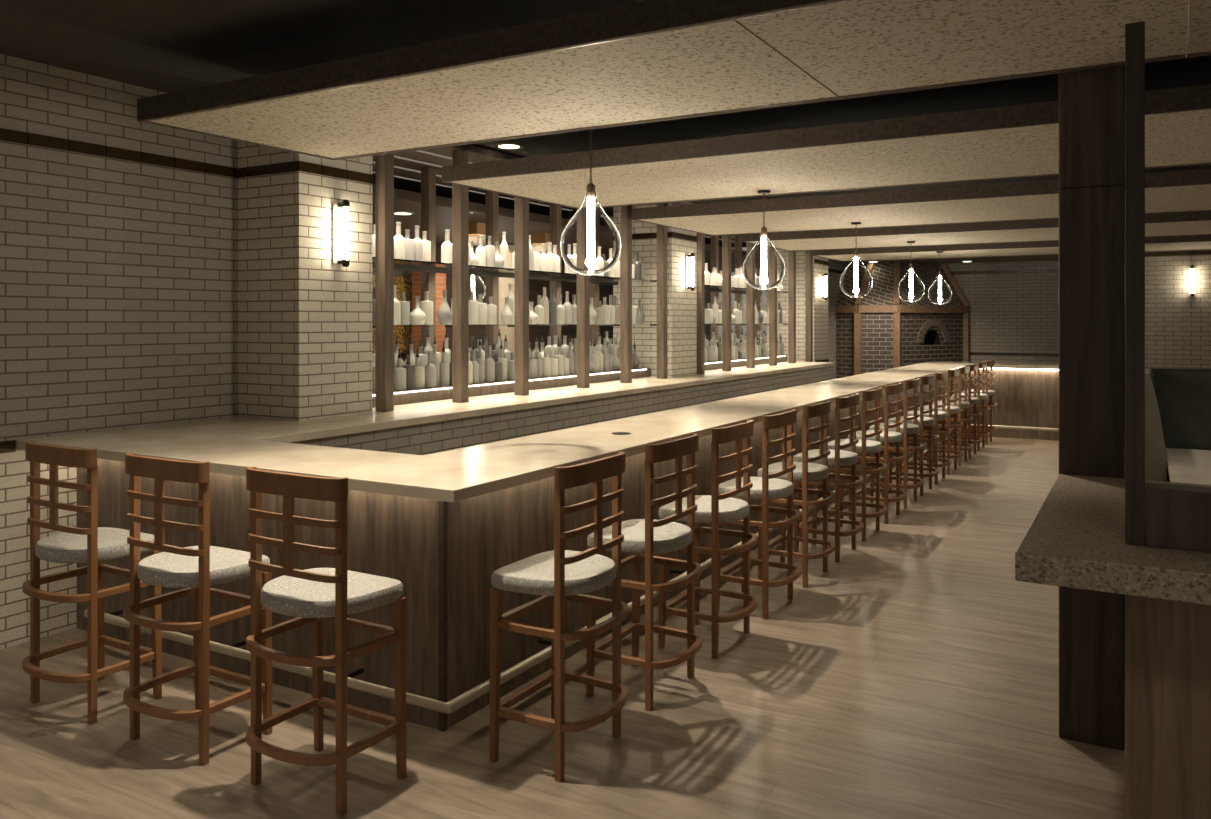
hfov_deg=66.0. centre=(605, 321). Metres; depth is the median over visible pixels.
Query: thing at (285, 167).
trim
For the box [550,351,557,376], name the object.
bottle
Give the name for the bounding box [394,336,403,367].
bottle
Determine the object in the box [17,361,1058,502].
countertop
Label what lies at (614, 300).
bottle
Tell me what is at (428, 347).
bottle
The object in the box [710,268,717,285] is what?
bottle
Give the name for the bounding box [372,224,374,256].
bottle
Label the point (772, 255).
post
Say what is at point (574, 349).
bottle
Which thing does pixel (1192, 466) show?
table
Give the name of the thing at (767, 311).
bottle
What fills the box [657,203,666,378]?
post
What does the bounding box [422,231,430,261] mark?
bottle
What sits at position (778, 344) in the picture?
bottle
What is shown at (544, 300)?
bottle
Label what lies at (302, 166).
trim
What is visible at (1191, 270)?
wall sconce
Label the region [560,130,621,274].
pendant lamp
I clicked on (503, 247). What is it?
bottle
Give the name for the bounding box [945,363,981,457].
bar stool
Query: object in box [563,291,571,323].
bottle
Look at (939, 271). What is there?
pendant lamp
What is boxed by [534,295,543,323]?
bottle
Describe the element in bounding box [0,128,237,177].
trim
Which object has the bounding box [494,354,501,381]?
bottle
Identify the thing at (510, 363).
bottle
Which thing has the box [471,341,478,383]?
bottle
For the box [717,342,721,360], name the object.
bottle
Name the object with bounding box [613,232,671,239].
trim
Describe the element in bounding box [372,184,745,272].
ceiling
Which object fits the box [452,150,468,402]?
post
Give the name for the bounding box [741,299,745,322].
bottle
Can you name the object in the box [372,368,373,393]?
bottle
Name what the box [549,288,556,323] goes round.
bottle
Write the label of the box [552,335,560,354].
bottle
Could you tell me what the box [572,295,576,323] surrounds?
bottle
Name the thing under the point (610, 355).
bottle
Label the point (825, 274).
wall sconce
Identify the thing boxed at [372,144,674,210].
ceiling vent
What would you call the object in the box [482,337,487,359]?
bottle
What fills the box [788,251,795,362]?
post
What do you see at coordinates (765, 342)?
bottle
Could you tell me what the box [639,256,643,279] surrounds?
bottle
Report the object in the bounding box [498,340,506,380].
bottle
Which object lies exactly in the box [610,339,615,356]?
bottle
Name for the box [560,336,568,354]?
bottle
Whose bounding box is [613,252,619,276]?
bottle
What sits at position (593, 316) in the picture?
bottle
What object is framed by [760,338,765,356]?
bottle
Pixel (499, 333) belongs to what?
bottle
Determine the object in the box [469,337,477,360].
bottle
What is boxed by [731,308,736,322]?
bottle
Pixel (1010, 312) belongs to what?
wall
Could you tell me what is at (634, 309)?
bottle
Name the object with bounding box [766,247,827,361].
column
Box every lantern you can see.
[469,222,484,245]
[533,232,549,252]
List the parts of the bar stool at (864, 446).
leg, seat, leg, rail, leg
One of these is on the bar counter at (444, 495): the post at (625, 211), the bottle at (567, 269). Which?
the post at (625, 211)
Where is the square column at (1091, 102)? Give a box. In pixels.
[1059,65,1124,749]
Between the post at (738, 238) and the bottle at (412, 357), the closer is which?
the bottle at (412, 357)
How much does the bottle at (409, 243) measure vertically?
0.236 m
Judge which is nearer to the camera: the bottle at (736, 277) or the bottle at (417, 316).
the bottle at (417, 316)
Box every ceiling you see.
[0,0,1210,247]
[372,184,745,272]
[828,255,1058,263]
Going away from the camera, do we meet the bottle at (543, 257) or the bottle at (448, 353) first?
the bottle at (448, 353)
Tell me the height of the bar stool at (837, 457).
1.095 m
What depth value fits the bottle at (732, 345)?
11.98 m
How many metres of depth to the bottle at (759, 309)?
12.82 m
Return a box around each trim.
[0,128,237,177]
[0,440,15,452]
[238,161,297,177]
[298,161,372,183]
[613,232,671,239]
[672,232,696,241]
[814,259,828,264]
[814,359,828,361]
[828,268,842,273]
[951,269,1058,274]
[969,352,1058,355]
[1145,250,1210,256]
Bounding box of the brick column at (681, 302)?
[613,201,696,376]
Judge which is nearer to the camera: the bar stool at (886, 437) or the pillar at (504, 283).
the bar stool at (886, 437)
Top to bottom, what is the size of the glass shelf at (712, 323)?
0.020 m
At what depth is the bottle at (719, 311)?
11.61 m
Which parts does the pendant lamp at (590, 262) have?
twisted cord, lamp shade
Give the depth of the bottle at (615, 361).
9.41 m
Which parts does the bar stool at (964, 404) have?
leg, seat, leg, rail, leg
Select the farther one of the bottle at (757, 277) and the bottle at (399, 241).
the bottle at (757, 277)
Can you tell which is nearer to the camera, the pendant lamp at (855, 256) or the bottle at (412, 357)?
the bottle at (412, 357)
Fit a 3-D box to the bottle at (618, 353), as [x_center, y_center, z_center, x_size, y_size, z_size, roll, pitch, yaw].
[0.157,0.318,9.526,0.087,0.348,0.085,0,0,30]
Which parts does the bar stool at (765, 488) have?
leg, leg, seat, leg, rail, leg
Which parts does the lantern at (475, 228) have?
lamp shade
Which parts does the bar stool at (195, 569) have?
leg, rail, leg, seat, leg, leg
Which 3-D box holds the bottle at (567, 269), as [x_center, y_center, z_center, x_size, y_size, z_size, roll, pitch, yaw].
[-0.333,-0.570,8.587,0.087,0.281,0.085,0,0,30]
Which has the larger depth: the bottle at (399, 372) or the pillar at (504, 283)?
the pillar at (504, 283)
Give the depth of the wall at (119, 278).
4.95 m
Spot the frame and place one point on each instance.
(1171, 516)
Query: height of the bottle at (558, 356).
0.344 m
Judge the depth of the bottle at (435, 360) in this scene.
7.00 m
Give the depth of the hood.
16.90 m
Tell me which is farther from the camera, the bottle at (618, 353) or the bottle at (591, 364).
the bottle at (618, 353)
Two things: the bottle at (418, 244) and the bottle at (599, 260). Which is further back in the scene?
the bottle at (599, 260)
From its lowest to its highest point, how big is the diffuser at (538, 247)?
0.080 m
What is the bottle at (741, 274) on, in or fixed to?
on the glass shelf at (708, 288)
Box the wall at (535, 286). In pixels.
[372,246,710,360]
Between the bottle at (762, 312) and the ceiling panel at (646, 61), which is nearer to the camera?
the ceiling panel at (646, 61)
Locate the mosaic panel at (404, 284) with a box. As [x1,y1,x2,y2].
[372,275,411,353]
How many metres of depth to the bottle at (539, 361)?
8.18 m
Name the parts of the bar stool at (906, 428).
leg, leg, seat, leg, rail, leg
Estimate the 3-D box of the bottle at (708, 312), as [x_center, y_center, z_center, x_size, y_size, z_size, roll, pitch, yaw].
[1.255,-0.102,11.377,0.104,0.248,0.101,0,0,30]
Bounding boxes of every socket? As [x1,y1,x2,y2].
[586,183,594,197]
[761,227,766,235]
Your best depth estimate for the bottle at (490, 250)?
7.53 m
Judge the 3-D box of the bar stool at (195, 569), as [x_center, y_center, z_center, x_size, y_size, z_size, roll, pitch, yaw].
[-1.573,1.052,3.572,0.463,1.095,0.434,0,0,30]
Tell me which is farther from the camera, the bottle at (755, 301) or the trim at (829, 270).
the trim at (829, 270)
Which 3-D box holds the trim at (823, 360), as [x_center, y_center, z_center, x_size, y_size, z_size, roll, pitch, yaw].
[3.326,0.613,14.344,0.006,0.058,0.730,0,0,30]
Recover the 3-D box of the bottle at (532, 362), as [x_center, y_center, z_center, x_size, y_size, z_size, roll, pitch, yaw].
[-0.645,0.341,8.109,0.102,0.303,0.100,0,0,30]
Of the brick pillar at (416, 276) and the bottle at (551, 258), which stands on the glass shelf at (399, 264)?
the bottle at (551, 258)
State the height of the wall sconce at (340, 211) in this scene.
0.410 m
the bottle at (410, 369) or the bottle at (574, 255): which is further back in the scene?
the bottle at (574, 255)
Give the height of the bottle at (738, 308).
0.266 m
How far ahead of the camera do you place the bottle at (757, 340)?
12.82 m
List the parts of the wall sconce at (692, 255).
plate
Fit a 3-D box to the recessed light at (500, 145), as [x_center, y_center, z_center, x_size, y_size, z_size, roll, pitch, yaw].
[-0.715,-1.301,6.902,0.210,0.012,0.210,0,0,30]
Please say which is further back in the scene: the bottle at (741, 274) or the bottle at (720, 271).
the bottle at (741, 274)
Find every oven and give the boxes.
[835,262,969,378]
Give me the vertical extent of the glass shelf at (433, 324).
0.020 m
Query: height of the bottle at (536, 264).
0.251 m
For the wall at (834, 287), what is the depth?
16.76 m
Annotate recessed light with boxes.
[394,211,413,214]
[495,143,522,148]
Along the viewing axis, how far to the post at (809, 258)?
13.77 m
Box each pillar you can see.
[412,271,445,353]
[499,245,514,359]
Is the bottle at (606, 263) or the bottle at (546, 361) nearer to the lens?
the bottle at (546, 361)
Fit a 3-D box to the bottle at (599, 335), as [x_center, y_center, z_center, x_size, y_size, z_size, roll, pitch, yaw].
[-0.061,0.239,9.481,0.092,0.298,0.090,0,0,30]
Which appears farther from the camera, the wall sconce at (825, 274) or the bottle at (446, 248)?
the wall sconce at (825, 274)
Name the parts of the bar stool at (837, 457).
leg, leg, seat, leg, rail, leg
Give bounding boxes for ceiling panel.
[137,0,1210,159]
[442,84,1210,208]
[632,169,1210,235]
[742,211,1210,250]
[812,235,1210,261]
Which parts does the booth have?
backrest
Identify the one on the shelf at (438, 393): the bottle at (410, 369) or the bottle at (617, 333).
the bottle at (410, 369)
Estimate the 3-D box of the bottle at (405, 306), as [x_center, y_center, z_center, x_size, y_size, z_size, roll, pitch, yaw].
[-1.453,-0.097,6.703,0.093,0.237,0.091,0,0,30]
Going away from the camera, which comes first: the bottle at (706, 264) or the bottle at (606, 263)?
the bottle at (606, 263)
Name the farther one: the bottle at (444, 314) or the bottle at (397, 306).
the bottle at (444, 314)
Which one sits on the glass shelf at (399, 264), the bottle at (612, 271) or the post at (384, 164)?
the bottle at (612, 271)
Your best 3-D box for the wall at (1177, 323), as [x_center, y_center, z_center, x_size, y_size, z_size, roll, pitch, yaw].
[9.389,0.146,11.611,5.750,2.907,0.200,0,0,30]
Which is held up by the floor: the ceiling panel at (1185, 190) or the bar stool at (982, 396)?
the bar stool at (982, 396)
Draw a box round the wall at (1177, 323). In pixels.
[1145,250,1210,370]
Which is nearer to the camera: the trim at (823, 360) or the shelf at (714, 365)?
the shelf at (714, 365)
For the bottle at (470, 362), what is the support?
on the shelf at (438, 393)
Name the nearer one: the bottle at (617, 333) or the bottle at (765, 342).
the bottle at (617, 333)
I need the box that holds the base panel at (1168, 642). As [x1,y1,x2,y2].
[1125,595,1210,818]
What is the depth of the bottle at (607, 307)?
9.19 m
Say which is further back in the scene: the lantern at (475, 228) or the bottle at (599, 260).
the lantern at (475, 228)
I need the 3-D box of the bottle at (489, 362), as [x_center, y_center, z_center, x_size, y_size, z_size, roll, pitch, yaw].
[-0.941,0.343,7.563,0.087,0.298,0.085,0,0,30]
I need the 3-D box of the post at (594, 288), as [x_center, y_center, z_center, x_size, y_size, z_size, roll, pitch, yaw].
[-0.120,0.181,9.792,0.085,2.838,0.085,0,0,30]
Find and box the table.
[1165,448,1210,484]
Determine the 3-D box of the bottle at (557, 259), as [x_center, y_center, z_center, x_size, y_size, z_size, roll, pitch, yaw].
[-0.459,-0.561,8.421,0.097,0.262,0.095,0,0,30]
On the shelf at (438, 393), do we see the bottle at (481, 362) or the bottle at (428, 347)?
the bottle at (481, 362)
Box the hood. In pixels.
[837,262,963,305]
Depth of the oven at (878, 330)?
16.70 m
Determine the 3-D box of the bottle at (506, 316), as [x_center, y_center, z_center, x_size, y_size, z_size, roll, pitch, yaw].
[-0.822,-0.090,7.739,0.109,0.224,0.106,0,0,30]
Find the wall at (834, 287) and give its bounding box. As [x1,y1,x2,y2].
[828,260,845,379]
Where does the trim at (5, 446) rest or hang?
attached to the wall at (219, 418)
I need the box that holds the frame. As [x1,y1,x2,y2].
[1125,21,1210,552]
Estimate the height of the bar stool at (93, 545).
1.095 m
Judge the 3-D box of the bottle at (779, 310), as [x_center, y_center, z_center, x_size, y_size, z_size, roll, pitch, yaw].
[2.528,-0.126,13.552,0.089,0.295,0.087,0,0,30]
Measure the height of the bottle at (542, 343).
0.261 m
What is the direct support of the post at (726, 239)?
on the bar counter at (444, 495)
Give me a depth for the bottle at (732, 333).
12.53 m
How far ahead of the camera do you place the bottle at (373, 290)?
6.39 m
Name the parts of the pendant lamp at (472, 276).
lamp shade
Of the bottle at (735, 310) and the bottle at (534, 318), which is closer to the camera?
the bottle at (534, 318)
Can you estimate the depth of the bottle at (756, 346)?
12.72 m
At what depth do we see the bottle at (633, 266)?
9.63 m
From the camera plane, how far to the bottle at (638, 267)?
9.71 m
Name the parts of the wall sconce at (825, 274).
plate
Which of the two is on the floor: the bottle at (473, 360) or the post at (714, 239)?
the post at (714, 239)
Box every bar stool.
[23,441,161,724]
[123,453,272,765]
[246,467,405,815]
[489,451,627,781]
[586,433,701,710]
[658,420,757,658]
[719,409,800,618]
[757,400,834,587]
[793,393,863,562]
[828,387,886,541]
[848,382,906,523]
[869,378,923,508]
[888,374,938,495]
[907,371,951,484]
[918,368,962,474]
[932,366,972,465]
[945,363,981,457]
[952,361,989,450]
[961,359,997,444]
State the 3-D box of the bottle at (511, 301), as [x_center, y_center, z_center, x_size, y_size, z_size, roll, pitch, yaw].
[-0.797,-0.149,7.837,0.078,0.341,0.076,0,0,30]
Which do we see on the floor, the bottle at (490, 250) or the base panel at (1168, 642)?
the base panel at (1168, 642)
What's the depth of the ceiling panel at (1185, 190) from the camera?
7.93 m
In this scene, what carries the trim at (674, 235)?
attached to the brick column at (681, 302)
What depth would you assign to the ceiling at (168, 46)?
4.46 m
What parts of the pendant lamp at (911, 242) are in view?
lamp shade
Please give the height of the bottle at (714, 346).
0.303 m
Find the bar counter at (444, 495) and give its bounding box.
[17,361,1058,731]
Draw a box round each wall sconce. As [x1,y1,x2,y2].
[332,200,349,266]
[685,253,694,290]
[821,273,826,299]
[1188,265,1195,295]
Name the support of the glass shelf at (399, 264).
attached to the post at (384, 164)
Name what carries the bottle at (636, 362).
on the shelf at (438, 393)
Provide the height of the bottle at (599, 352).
0.302 m
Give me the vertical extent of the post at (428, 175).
2.838 m
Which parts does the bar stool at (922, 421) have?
leg, leg, seat, leg, rail, leg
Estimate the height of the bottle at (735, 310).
0.289 m
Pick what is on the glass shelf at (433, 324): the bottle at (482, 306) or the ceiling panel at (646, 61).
the bottle at (482, 306)
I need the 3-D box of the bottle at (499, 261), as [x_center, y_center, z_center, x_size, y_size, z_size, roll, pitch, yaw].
[-0.891,-0.542,7.668,0.124,0.225,0.121,0,0,30]
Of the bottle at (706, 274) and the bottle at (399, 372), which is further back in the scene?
the bottle at (706, 274)
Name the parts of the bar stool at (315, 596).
leg, rail, leg, seat, leg, leg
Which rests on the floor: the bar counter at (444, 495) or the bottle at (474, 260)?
the bar counter at (444, 495)
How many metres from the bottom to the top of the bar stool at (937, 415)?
1.095 m
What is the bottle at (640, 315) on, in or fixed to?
on the glass shelf at (433, 324)
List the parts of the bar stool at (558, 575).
leg, leg, seat, leg, rail, leg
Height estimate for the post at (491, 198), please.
2.838 m
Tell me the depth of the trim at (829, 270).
16.85 m
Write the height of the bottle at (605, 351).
0.403 m
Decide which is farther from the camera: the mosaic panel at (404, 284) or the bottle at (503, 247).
the mosaic panel at (404, 284)
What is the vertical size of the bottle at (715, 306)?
0.334 m
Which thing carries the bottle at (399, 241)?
on the glass shelf at (399, 264)
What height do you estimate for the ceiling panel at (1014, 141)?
0.357 m
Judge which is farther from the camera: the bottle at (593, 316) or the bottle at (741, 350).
the bottle at (741, 350)
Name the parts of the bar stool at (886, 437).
leg, seat, leg, rail, leg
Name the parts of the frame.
post, rail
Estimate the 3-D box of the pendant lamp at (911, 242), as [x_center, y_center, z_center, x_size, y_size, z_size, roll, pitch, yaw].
[3.642,-0.594,11.107,0.308,0.724,0.308,0,0,30]
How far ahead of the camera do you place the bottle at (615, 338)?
9.75 m
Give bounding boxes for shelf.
[372,257,656,284]
[372,324,656,327]
[372,368,649,407]
[705,285,787,294]
[705,323,787,324]
[705,355,786,370]
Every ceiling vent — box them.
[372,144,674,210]
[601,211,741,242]
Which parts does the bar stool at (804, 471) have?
leg, leg, seat, leg, rail, leg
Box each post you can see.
[375,153,393,411]
[421,167,435,350]
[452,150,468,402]
[485,191,498,349]
[515,197,528,394]
[550,204,560,346]
[577,209,589,387]
[590,208,598,346]
[620,205,631,382]
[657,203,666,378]
[697,233,704,373]
[711,236,718,340]
[722,235,730,370]
[735,235,741,338]
[746,243,754,367]
[755,244,761,336]
[769,247,776,365]
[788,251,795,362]
[806,250,812,361]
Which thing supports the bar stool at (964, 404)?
on the floor
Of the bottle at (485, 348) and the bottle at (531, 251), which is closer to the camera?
the bottle at (485, 348)
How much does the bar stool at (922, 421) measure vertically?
1.095 m
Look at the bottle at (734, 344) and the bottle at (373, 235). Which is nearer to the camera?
the bottle at (373, 235)
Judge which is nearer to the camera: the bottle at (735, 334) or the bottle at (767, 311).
the bottle at (735, 334)
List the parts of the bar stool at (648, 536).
leg, leg, seat, leg, rail, leg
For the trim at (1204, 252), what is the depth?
12.48 m
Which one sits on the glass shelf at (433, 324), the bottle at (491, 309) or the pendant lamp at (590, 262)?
the bottle at (491, 309)
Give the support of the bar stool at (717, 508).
on the floor
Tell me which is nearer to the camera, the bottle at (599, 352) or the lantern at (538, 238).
the bottle at (599, 352)
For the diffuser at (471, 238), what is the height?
0.080 m
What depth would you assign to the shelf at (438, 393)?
7.57 m
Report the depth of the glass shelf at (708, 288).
12.47 m
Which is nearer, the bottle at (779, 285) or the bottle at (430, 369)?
the bottle at (430, 369)
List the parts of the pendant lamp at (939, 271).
lamp shade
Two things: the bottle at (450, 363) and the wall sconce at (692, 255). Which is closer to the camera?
the bottle at (450, 363)
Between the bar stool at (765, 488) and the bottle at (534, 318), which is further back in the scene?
the bottle at (534, 318)
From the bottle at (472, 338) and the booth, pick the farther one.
the bottle at (472, 338)
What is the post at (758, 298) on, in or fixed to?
on the floor
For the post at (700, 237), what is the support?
on the bar counter at (444, 495)
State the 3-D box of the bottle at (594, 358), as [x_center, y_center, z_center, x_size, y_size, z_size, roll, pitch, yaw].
[-0.108,0.331,9.041,0.093,0.322,0.091,0,0,30]
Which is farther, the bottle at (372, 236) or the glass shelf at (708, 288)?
the glass shelf at (708, 288)
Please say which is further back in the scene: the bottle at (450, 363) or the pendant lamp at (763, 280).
the bottle at (450, 363)
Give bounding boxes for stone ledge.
[1015,474,1210,605]
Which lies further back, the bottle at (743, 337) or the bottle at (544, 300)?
the bottle at (743, 337)
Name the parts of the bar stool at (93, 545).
leg, rail, leg, seat, leg, leg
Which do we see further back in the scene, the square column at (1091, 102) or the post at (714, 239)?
the post at (714, 239)
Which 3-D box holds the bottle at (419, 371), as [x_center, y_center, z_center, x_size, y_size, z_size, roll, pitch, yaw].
[-1.382,0.345,6.851,0.105,0.294,0.103,0,0,30]
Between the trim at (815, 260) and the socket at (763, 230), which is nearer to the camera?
the socket at (763, 230)
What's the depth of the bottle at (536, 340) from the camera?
8.47 m
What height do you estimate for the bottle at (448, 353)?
0.326 m
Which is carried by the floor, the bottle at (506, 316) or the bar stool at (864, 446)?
the bar stool at (864, 446)
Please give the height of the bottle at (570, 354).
0.370 m
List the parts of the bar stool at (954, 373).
seat, leg, rail, leg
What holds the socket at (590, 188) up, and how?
attached to the pendant lamp at (590, 262)
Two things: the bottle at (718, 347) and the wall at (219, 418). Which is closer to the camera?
the wall at (219, 418)
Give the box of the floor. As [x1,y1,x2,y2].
[0,435,1124,818]
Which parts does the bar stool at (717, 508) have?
leg, leg, seat, leg, rail, leg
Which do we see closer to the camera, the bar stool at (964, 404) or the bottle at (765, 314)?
the bar stool at (964, 404)
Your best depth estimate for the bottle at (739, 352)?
12.17 m
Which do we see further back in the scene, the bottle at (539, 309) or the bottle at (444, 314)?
the bottle at (539, 309)
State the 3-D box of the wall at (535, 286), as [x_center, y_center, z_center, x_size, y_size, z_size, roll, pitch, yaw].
[-1.738,0.146,13.590,0.200,2.907,15.800,0,0,30]
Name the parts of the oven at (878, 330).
corner post, corner post, corner post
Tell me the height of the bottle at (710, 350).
0.328 m
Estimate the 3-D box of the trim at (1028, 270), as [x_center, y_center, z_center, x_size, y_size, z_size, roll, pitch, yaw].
[7.540,-0.914,16.890,5.830,0.058,0.006,0,0,30]
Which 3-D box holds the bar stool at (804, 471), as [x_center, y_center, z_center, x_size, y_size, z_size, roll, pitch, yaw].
[1.207,1.052,5.845,0.434,1.095,0.463,0,0,30]
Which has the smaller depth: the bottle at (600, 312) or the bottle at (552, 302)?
the bottle at (552, 302)
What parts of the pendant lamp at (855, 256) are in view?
lamp shade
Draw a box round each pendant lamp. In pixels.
[469,251,484,300]
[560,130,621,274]
[743,190,784,289]
[840,222,872,297]
[898,241,924,301]
[928,251,951,304]
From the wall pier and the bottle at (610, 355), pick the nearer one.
the wall pier
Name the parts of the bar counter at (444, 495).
panel, panel, panel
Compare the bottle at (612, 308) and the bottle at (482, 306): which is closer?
the bottle at (482, 306)
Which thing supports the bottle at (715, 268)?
on the glass shelf at (708, 288)
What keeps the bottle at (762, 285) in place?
on the glass shelf at (708, 288)
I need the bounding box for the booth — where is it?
[1145,367,1210,481]
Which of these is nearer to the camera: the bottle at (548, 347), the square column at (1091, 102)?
the square column at (1091, 102)
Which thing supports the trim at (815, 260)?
attached to the column at (820, 306)
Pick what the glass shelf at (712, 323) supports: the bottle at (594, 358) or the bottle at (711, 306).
the bottle at (711, 306)
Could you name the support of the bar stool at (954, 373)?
on the floor
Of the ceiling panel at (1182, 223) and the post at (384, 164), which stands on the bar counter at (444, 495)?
the post at (384, 164)
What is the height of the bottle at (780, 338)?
0.321 m
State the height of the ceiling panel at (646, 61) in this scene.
0.357 m
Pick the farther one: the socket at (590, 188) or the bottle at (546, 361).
the bottle at (546, 361)
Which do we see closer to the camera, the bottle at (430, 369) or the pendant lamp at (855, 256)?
the bottle at (430, 369)
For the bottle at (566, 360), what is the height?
0.228 m
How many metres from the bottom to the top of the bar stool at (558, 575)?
1.095 m
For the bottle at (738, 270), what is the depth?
12.16 m
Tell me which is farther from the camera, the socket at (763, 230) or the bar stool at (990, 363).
the bar stool at (990, 363)
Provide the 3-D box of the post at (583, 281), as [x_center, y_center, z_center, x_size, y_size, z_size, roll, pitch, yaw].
[-0.197,-0.327,8.243,0.085,1.822,0.085,0,0,30]
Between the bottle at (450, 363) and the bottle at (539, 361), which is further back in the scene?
the bottle at (539, 361)
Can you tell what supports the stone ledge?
on the base panel at (1168, 642)
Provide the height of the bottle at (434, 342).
0.270 m
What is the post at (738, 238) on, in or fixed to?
on the floor
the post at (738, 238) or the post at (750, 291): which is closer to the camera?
the post at (750, 291)
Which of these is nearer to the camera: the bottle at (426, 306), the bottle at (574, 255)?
the bottle at (426, 306)
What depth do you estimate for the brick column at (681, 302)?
9.96 m
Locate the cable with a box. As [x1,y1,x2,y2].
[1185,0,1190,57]
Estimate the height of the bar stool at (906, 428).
1.095 m
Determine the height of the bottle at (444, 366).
0.339 m
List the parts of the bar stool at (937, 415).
leg, seat, leg, rail, leg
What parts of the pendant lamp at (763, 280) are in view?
twisted cord, lamp shade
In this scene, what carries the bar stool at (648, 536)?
on the floor
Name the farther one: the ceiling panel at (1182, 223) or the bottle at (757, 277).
the bottle at (757, 277)
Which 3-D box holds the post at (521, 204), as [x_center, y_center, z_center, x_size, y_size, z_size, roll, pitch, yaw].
[-0.667,-0.327,7.429,0.085,1.822,0.085,0,0,30]
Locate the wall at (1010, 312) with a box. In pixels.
[947,260,1058,363]
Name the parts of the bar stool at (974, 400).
seat, leg, rail, leg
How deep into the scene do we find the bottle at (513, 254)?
7.88 m
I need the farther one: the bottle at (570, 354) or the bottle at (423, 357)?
the bottle at (570, 354)
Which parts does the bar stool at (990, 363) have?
seat, leg, rail, leg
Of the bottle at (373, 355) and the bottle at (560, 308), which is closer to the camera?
the bottle at (373, 355)
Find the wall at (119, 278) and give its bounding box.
[0,54,237,649]
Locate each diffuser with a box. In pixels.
[469,236,484,245]
[536,245,547,252]
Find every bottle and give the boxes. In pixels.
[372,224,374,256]
[372,236,373,256]
[372,289,374,324]
[372,345,374,374]
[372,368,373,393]
[394,222,404,258]
[394,285,400,324]
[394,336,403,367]
[394,349,405,390]
[400,292,409,324]
[402,344,414,389]
[404,336,414,365]
[405,229,413,259]
[410,296,425,324]
[414,226,422,260]
[414,339,426,366]
[415,349,424,388]
[420,291,432,324]
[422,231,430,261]
[423,329,432,363]
[424,351,435,387]
[432,346,439,386]
[433,337,440,361]
[437,290,451,324]
[439,342,448,386]
[441,229,451,262]
[441,329,450,362]
[449,347,451,385]
[469,241,478,265]
[469,291,478,323]
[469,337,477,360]
[469,360,472,384]
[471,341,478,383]
[475,235,485,265]
[476,336,484,382]
[477,339,484,360]
[478,294,486,323]
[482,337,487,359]
[484,236,494,266]
[485,346,494,382]
[487,297,496,323]
[491,343,498,359]
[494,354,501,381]
[495,242,504,267]
[496,329,503,357]
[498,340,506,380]
[500,232,507,267]
[500,297,512,323]
[504,335,510,360]
[507,284,514,323]
[507,352,514,380]
[512,251,514,267]
[529,235,533,269]
[529,302,538,323]
[529,343,536,378]
[532,244,539,270]
[533,335,541,358]
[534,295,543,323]
[535,352,541,377]
[540,244,547,270]
[540,335,548,356]
[540,349,550,376]
[541,287,548,323]
[545,329,553,357]
[546,242,554,271]
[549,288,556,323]
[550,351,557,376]
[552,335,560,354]
[553,245,559,271]
[554,338,563,375]
[557,295,564,323]
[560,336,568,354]
[562,350,568,375]
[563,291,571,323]
[565,244,573,273]
[566,335,573,374]
[572,243,576,273]
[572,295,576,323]
[572,330,576,374]
[590,297,596,323]
[590,339,598,372]
[590,363,593,372]
[595,246,603,275]
[596,301,604,323]
[596,331,602,351]
[596,341,602,371]
[602,254,608,276]
[602,297,609,323]
[602,332,608,371]
[603,331,610,352]
[607,248,614,276]
[607,342,611,370]
[609,295,614,323]
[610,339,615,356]
[612,347,619,369]
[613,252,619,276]
[613,296,618,323]
[614,337,618,352]
[616,332,619,344]
[617,343,619,369]
[632,264,634,278]
[632,299,636,323]
[633,251,641,278]
[633,341,639,368]
[637,300,643,323]
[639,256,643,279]
[705,263,709,284]
[705,271,707,284]
[705,303,712,323]
[706,335,713,361]
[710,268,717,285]
[710,305,715,322]
[710,327,716,345]
[711,337,717,360]
[713,297,717,322]
[715,268,719,285]
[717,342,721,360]
[718,305,721,322]
[720,271,721,285]
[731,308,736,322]
[731,328,733,343]
[731,339,734,359]
[733,268,738,287]
[733,301,738,322]
[733,338,737,359]
[734,333,738,349]
[736,343,741,358]
[737,269,741,287]
[737,303,741,322]
[739,337,744,358]
[740,267,744,287]
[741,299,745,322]
[742,336,745,358]
[755,269,759,285]
[755,301,756,322]
[755,338,757,357]
[756,335,760,356]
[758,306,762,322]
[759,269,763,286]
[760,304,763,322]
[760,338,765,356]
[763,305,767,322]
[764,336,768,356]
[765,306,768,322]
[777,272,780,290]
[777,338,779,355]
[778,303,781,322]
[779,333,783,354]
[780,307,784,322]
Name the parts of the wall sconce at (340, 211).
plate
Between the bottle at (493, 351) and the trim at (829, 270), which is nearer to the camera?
the bottle at (493, 351)
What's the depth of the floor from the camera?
3.72 m
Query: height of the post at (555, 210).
2.838 m
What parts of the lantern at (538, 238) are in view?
lamp shade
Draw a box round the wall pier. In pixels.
[238,141,371,420]
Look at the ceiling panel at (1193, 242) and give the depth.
12.67 m
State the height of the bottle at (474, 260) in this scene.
0.209 m
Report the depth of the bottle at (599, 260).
9.05 m
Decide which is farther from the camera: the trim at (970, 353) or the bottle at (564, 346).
the trim at (970, 353)
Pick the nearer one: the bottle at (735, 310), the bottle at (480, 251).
the bottle at (480, 251)
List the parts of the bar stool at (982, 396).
seat, leg, rail, leg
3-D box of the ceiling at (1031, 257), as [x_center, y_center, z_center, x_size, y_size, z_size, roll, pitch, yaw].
[8.624,-1.195,14.767,10.230,0.210,3.400,0,0,30]

